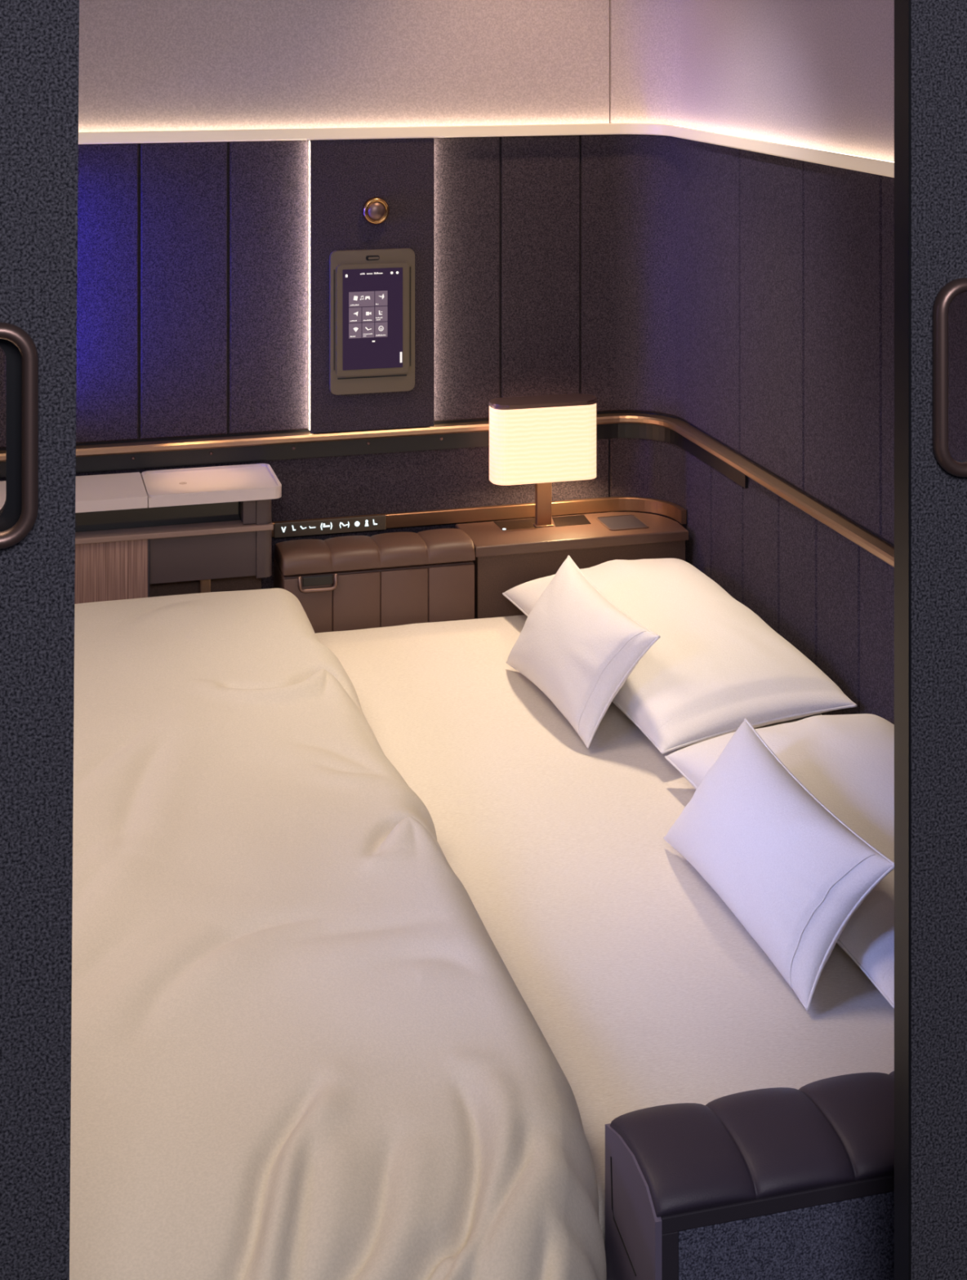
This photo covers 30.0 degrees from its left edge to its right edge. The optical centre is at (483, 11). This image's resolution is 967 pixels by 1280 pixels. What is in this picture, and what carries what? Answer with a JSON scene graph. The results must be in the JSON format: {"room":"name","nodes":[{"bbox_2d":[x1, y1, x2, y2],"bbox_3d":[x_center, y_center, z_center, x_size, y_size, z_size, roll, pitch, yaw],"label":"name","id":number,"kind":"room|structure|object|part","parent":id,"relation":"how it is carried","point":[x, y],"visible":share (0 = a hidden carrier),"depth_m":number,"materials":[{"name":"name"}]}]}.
{"room":"aircraft cabin","nodes":[
{"label":"aircraft cabin","id":0,"kind":"room"},
{"bbox_2d":[0,0,608,589],"bbox_3d":[-0.896,0.440,2.724,2.280,2.160,0.073,0,0,-15],"label":"wall","id":1,"kind":"structure","parent":0,"point":[202,273],"depth_m":2.87,"materials":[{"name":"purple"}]},
{"bbox_3d":[-0.798,0.434,2.733,0.272,0.462,0.006,0,0,-15],"label":"wall panel","id":2,"kind":"part","parent":1,"relation":"part of","materials":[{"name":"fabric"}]},
{"bbox_3d":[-0.600,0.434,2.787,0.136,0.462,0.006,0,0,-15],"label":"wall panel","id":3,"kind":"part","parent":1,"relation":"part of","materials":[{"name":"fabric"}]},
{"bbox_3d":[-0.467,0.434,2.822,0.137,0.462,0.006,0,0,-15],"label":"wall panel","id":4,"kind":"part","parent":1,"relation":"part of","materials":[{"name":"fabric"}]},
{"bbox_3d":[-0.339,0.434,2.857,0.127,0.462,0.006,0,0,-15],"label":"wall panel","id":5,"kind":"part","parent":1,"relation":"part of","materials":[{"name":"fabric"}]},
{"bbox_3d":[-0.891,1.101,2.709,2.279,0.839,0.006,0,0,-15],"label":"wall panel","id":6,"kind":"part","parent":1,"relation":"part of","materials":[{"name":"fabric"}]},
{"bbox_2d":[328,248,414,395],"bbox_3d":[-0.176,0.493,2.872,0.137,0.227,0.014,0,0,-15],"label":"tablet","id":7,"kind":"object","parent":1,"relation":"attached to","point":[371,292],"visible":1,"depth_m":2.87,"materials":[{"name":"brown"}]},
{"bbox_3d":[-0.177,0.435,2.881,0.201,0.463,0.004,0,0,-15],"label":"raised panel","id":8,"kind":"part","parent":1,"relation":"part of","materials":[{"name":"fabric"}]},
{"bbox_2d":[361,196,389,224],"bbox_3d":[-0.171,0.317,2.871,0.043,0.043,0.020,0,0,-15],"label":"coat hook","id":9,"kind":"object","parent":1,"relation":"attached to","point":[375,210],"visible":1,"depth_m":2.86,"materials":[{"name":"gold metal"}]},
{"bbox_2d":[0,413,893,567],"bbox_3d":[-0.620,0.689,1.889,2.380,0.039,1.730,0,0,-15],"label":"trim","id":10,"kind":"structure","parent":1,"relation":"attached to","point":[260,447],"depth_m":2.83,"materials":[{"name":"brown metal"}]},
{"bbox_3d":[-0.029,0.434,2.940,0.116,0.462,0.006,0,0,-15],"label":"wall panel","id":11,"kind":"part","parent":1,"relation":"part of","materials":[{"name":"fabric"}]},
{"bbox_2d":[271,496,685,537],"bbox_3d":[-0.011,0.817,2.927,0.670,0.022,0.094,0,0,-6],"label":"trim","id":12,"kind":"structure","parent":1,"relation":"attached to","point":[482,513],"depth_m":2.94,"materials":[{"name":"brown metal"}]},
{"bbox_2d":[274,515,386,537],"bbox_3d":[-0.242,0.817,2.866,0.179,0.023,0.005,0,0,-15],"label":"sign","id":13,"kind":"object","parent":12,"relation":"attached to","point":[333,526],"visible":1,"depth_m":2.86,"materials":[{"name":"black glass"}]},
{"bbox_2d":[78,123,893,177],"bbox_3d":[-0.620,0.194,1.889,2.380,0.018,1.730,0,0,-15],"label":"light strip","id":14,"kind":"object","parent":1,"relation":"attached to","point":[868,165],"depth_m":2.83,"materials":[{"name":"beige plastic"}]},
{"bbox_3d":[0.094,0.434,2.973,0.136,0.462,0.006,0,0,-15],"label":"wall panel","id":15,"kind":"part","parent":1,"relation":"part of","materials":[{"name":"fabric"}]},
{"bbox_2d":[579,0,966,724],"bbox_3d":[0.474,0.440,2.208,0.201,2.160,1.780,0,0,-15],"label":"wall","id":16,"kind":"structure","parent":0,"point":[743,298],"depth_m":2.63,"materials":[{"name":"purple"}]},
{"bbox_3d":[0.314,0.434,2.887,0.106,0.462,0.360,0,0,-39],"label":"wall panel","id":17,"kind":"part","parent":16,"relation":"part of","materials":[{"name":"fabric"}]},
{"bbox_3d":[0.306,1.101,2.933,0.059,0.839,0.237,0,0,-39],"label":"wall panel","id":18,"kind":"part","parent":16,"relation":"part of","materials":[{"name":"fabric"}]},
{"bbox_3d":[0.374,1.101,2.764,0.006,0.839,0.123,0,0,-15],"label":"wall panel","id":19,"kind":"part","parent":16,"relation":"part of","materials":[{"name":"fabric"}]},
{"bbox_3d":[0.407,1.101,2.642,0.006,0.839,0.128,0,0,-15],"label":"wall panel","id":20,"kind":"part","parent":16,"relation":"part of","materials":[{"name":"fabric"}]},
{"bbox_3d":[0.416,0.434,2.607,0.006,0.462,0.222,0,0,-15],"label":"wall panel","id":21,"kind":"part","parent":16,"relation":"part of","materials":[{"name":"fabric"}]},
{"bbox_3d":[0.440,1.101,2.520,0.006,0.839,0.122,0,0,-15],"label":"wall panel","id":22,"kind":"part","parent":16,"relation":"part of","materials":[{"name":"fabric"}]},
{"bbox_3d":[0.472,1.101,2.400,0.006,0.839,0.126,0,0,-15],"label":"wall panel","id":23,"kind":"part","parent":16,"relation":"part of","materials":[{"name":"fabric"}]},
{"bbox_3d":[0.474,0.434,2.390,0.006,0.462,0.226,0,0,-15],"label":"wall panel","id":24,"kind":"part","parent":16,"relation":"part of","materials":[{"name":"fabric"}]},
{"bbox_3d":[0.505,1.101,2.277,0.006,0.839,0.126,0,0,-15],"label":"wall panel","id":25,"kind":"part","parent":16,"relation":"part of","materials":[{"name":"fabric"}]},
{"bbox_3d":[0.533,0.434,2.171,0.006,0.462,0.226,0,0,-15],"label":"wall panel","id":26,"kind":"part","parent":16,"relation":"part of","materials":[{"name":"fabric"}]},
{"bbox_2d":[893,0,966,1279],"bbox_3d":[0.545,0.440,1.290,0.540,2.160,0.030,0,0,-15],"label":"door","id":27,"kind":"structure","parent":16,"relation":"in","point":[930,36],"depth_m":1.22,"materials":[{"name":"fabric"}]},
{"bbox_3d":[0.284,0.440,1.225,0.002,2.160,0.020,0,0,-15],"label":"edge trim","id":28,"kind":"part","parent":27,"relation":"part of","materials":[{"name":"black"}]},
{"bbox_3d":[0.332,0.247,1.224,0.060,0.135,0.012,0,0,-15],"label":"handle","id":29,"kind":"part","parent":27,"relation":"part of","materials":[{"name":"brown metal"}]},
{"bbox_3d":[-0.404,1.545,1.082,2.480,0.050,3.500,0,0,-15],"label":"floor","id":30,"kind":"structure","parent":0,"visible":0},
{"bbox_2d":[0,463,281,604],"bbox_3d":[-1.119,1.115,2.552,1.658,0.811,0.147,0,0,-15],"label":"base cabinet","id":31,"kind":"object","parent":30,"relation":"on","point":[177,531],"visible":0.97,"depth_m":2.69,"materials":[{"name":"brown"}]},
{"bbox_2d":[0,471,147,512],"bbox_3d":[-1.215,0.718,2.526,1.460,0.016,0.147,0,0,-15],"label":"countertop","id":32,"kind":"structure","parent":31,"relation":"on","point":[126,491],"depth_m":2.67,"materials":[{"name":"grey plastic"}]},
{"bbox_2d":[141,463,281,507],"bbox_3d":[-0.414,0.718,2.741,0.197,0.017,0.147,0,0,-15],"label":"tray","id":33,"kind":"object","parent":32,"relation":"on","point":[253,485],"depth_m":2.71,"materials":[{"name":"grey plastic"}]},
{"bbox_3d":[-1.207,1.138,2.498,1.462,0.724,0.050,0,0,-15],"label":"wood panel","id":34,"kind":"part","parent":31,"relation":"part of","materials":[{"name":"brown wood"}]},
{"bbox_2d":[75,520,273,544],"bbox_3d":[-1.117,0.772,2.519,1.646,0.008,0.056,0,0,-15],"label":"shelf","id":35,"kind":"object","parent":31,"relation":"attached to","point":[88,531],"depth_m":2.68,"materials":[{"name":"brown wood"}]},
{"bbox_3d":[-0.422,0.811,2.709,0.158,0.069,0.048,0,0,-15],"label":"dark panel","id":36,"kind":"part","parent":31,"relation":"part of","materials":[{"name":"grey"}]},
{"bbox_3d":[-0.344,0.787,2.768,0.024,0.122,0.127,0,0,-15],"label":"corner post","id":37,"kind":"part","parent":31,"relation":"part of","materials":[{"name":"grey"}]},
{"bbox_2d":[273,528,475,633],"bbox_3d":[-0.169,1.169,2.798,0.298,0.702,0.107,0,0,-15],"label":"upholstered armrest","id":38,"kind":"object","parent":30,"relation":"on","point":[392,579],"visible":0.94,"depth_m":2.76,"materials":[{"name":"brown leather"}]},
{"bbox_3d":[-0.265,0.977,2.727,0.074,0.246,0.006,0,0,-15],"label":"panel","id":39,"kind":"part","parent":38,"relation":"part of","materials":[{"name":"brown leather"}]},
{"bbox_3d":[-0.250,0.863,2.724,0.061,0.026,0.006,0,0,-15],"label":"chest handle","id":40,"kind":"part","parent":38,"relation":"part of","materials":[{"name":"brown metal"}]},
{"bbox_3d":[-0.193,0.977,2.746,0.073,0.246,0.006,0,0,-15],"label":"panel","id":41,"kind":"part","parent":38,"relation":"part of","materials":[{"name":"brown leather"}]},
{"bbox_3d":[-0.168,0.833,2.796,0.298,0.030,0.092,0,0,-15],"label":"lid","id":42,"kind":"part","parent":38,"relation":"part of","materials":[{"name":"brown leather"}]},
{"bbox_3d":[-0.121,0.977,2.766,0.074,0.246,0.006,0,0,-15],"label":"panel","id":43,"kind":"part","parent":38,"relation":"part of","materials":[{"name":"brown leather"}]},
{"bbox_3d":[-0.049,0.977,2.785,0.073,0.246,0.006,0,0,-15],"label":"panel","id":44,"kind":"part","parent":38,"relation":"part of","materials":[{"name":"brown leather"}]},
{"bbox_2d":[454,511,688,618],"bbox_3d":[0.141,1.173,2.901,0.351,0.694,0.132,0,0,-15],"label":"console","id":45,"kind":"object","parent":30,"relation":"on","point":[509,553],"visible":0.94,"depth_m":2.85,"materials":[{"name":"brown wood"}]},
{"bbox_2d":[488,393,596,527],"bbox_3d":[0.096,0.726,2.908,0.176,0.203,0.060,0,0,-15],"label":"table lamp","id":46,"kind":"object","parent":45,"relation":"on","point":[540,440],"visible":1,"depth_m":2.88,"materials":[{"name":"beige fabric"}]},
{"bbox_3d":[0.096,0.691,2.908,0.174,0.120,0.058,0,0,-15],"label":"lamp shade","id":47,"kind":"part","parent":46,"relation":"part of","materials":[{"name":"beige fabric"}]},
{"bbox_3d":[0.096,0.774,2.909,0.025,0.107,0.012,0,0,-15],"label":"stem","id":48,"kind":"part","parent":46,"relation":"part of","materials":[{"name":"brown metal"}]},
{"bbox_2d":[454,511,688,557],"bbox_3d":[0.141,0.836,2.901,0.351,0.016,0.132,0,0,-15],"label":"countertop","id":49,"kind":"structure","parent":45,"relation":"on","point":[487,539],"depth_m":2.86,"materials":[{"name":"brown wood"}]},
{"bbox_2d":[595,514,648,530],"bbox_3d":[0.225,0.827,2.925,0.068,0.002,0.078,0,0,-15],"label":"tray","id":50,"kind":"object","parent":45,"relation":"on","point":[603,522],"depth_m":2.92,"materials":[{"name":"grey"}]},
{"bbox_2d":[315,614,893,1247],"bbox_3d":[-0.464,1.224,1.963,2.009,0.592,1.352,0,0,-15],"label":"bed","id":51,"kind":"object","parent":30,"relation":"on","point":[645,988],"visible":0.21,"depth_m":1.90,"materials":[{"name":"beige fabric"}]},
{"bbox_2d":[69,587,606,1279],"bbox_3d":[-0.705,0.922,1.795,1.367,0.182,1.503,0,0,-15],"label":"duvet","id":52,"kind":"object","parent":51,"relation":"on","point":[302,1048],"visible":0.86,"depth_m":1.53,"materials":[{"name":"beige fabric"}]},
{"bbox_2d":[506,555,660,747],"bbox_3d":[0.124,0.849,2.404,0.110,0.145,0.342,0,0,-15],"label":"cushion","id":53,"kind":"object","parent":51,"relation":"on","point":[575,645],"visible":1,"depth_m":2.34,"materials":[{"name":"white fabric"}]},
{"bbox_2d":[502,558,857,754],"bbox_3d":[0.258,0.872,2.526,0.308,0.103,0.624,0,0,-15],"label":"sleeping pillow","id":54,"kind":"object","parent":51,"relation":"on","point":[714,664],"visible":0.79,"depth_m":2.35,"materials":[{"name":"white fabric"}]},
{"bbox_2d":[663,718,893,1010],"bbox_3d":[0.286,0.849,1.830,0.095,0.145,0.394,0,0,-15],"label":"cushion","id":55,"kind":"object","parent":51,"relation":"on","point":[791,872],"visible":1,"depth_m":1.76,"materials":[{"name":"white fabric"}]},
{"bbox_2d":[664,713,893,1008],"bbox_3d":[0.428,0.873,1.939,0.284,0.102,0.567,0,0,-15],"label":"sleeping pillow","id":56,"kind":"object","parent":51,"relation":"on","point":[846,762],"visible":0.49,"depth_m":1.95,"materials":[{"name":"white fabric"}]},
{"bbox_2d":[604,1071,893,1279],"bbox_3d":[0.402,1.180,1.422,0.608,0.680,0.112,0,0,-15],"label":"upholstered armrest","id":57,"kind":"object","parent":30,"relation":"on","point":[775,1183],"visible":0.76,"depth_m":1.33,"materials":[{"name":"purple leather"}]},
{"bbox_3d":[0.111,1.184,1.345,0.005,0.672,0.111,0,0,-15],"label":"panel","id":58,"kind":"part","parent":57,"relation":"part of","materials":[{"name":"leather"}]},
{"bbox_3d":[0.403,0.858,1.423,0.605,0.035,0.112,0,0,-15],"label":"lid","id":59,"kind":"part","parent":57,"relation":"part of","materials":[{"name":"grey leather"}]},
{"bbox_3d":[0.417,1.192,1.376,0.602,0.657,0.012,0,0,-15],"label":"frame","id":60,"kind":"part","parent":57,"relation":"part of","materials":[{"name":"grey"}]},
{"bbox_3d":[0.423,1.188,1.379,0.589,0.624,0.010,0,0,-15],"label":"panel","id":61,"kind":"part","parent":57,"relation":"part of","materials":[{"name":"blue fabric"}]},
{"bbox_3d":[-1.800,0.440,1.599,0.050,2.160,1.780,0,0,-15],"label":"wall","id":62,"kind":"structure","parent":0,"visible":0},
{"bbox_2d":[0,0,79,1279],"bbox_3d":[-0.889,0.440,0.906,1.351,2.160,0.030,0,0,-15],"label":"door","id":63,"kind":"structure","parent":62,"relation":"in","point":[39,39],"depth_m":1.07,"materials":[{"name":"fabric"}]},
{"bbox_3d":[-0.291,0.249,1.057,0.060,0.133,0.012,0,0,-15],"label":"handle","id":64,"kind":"part","parent":63,"relation":"part of","materials":[{"name":"brown metal"}]}
]}

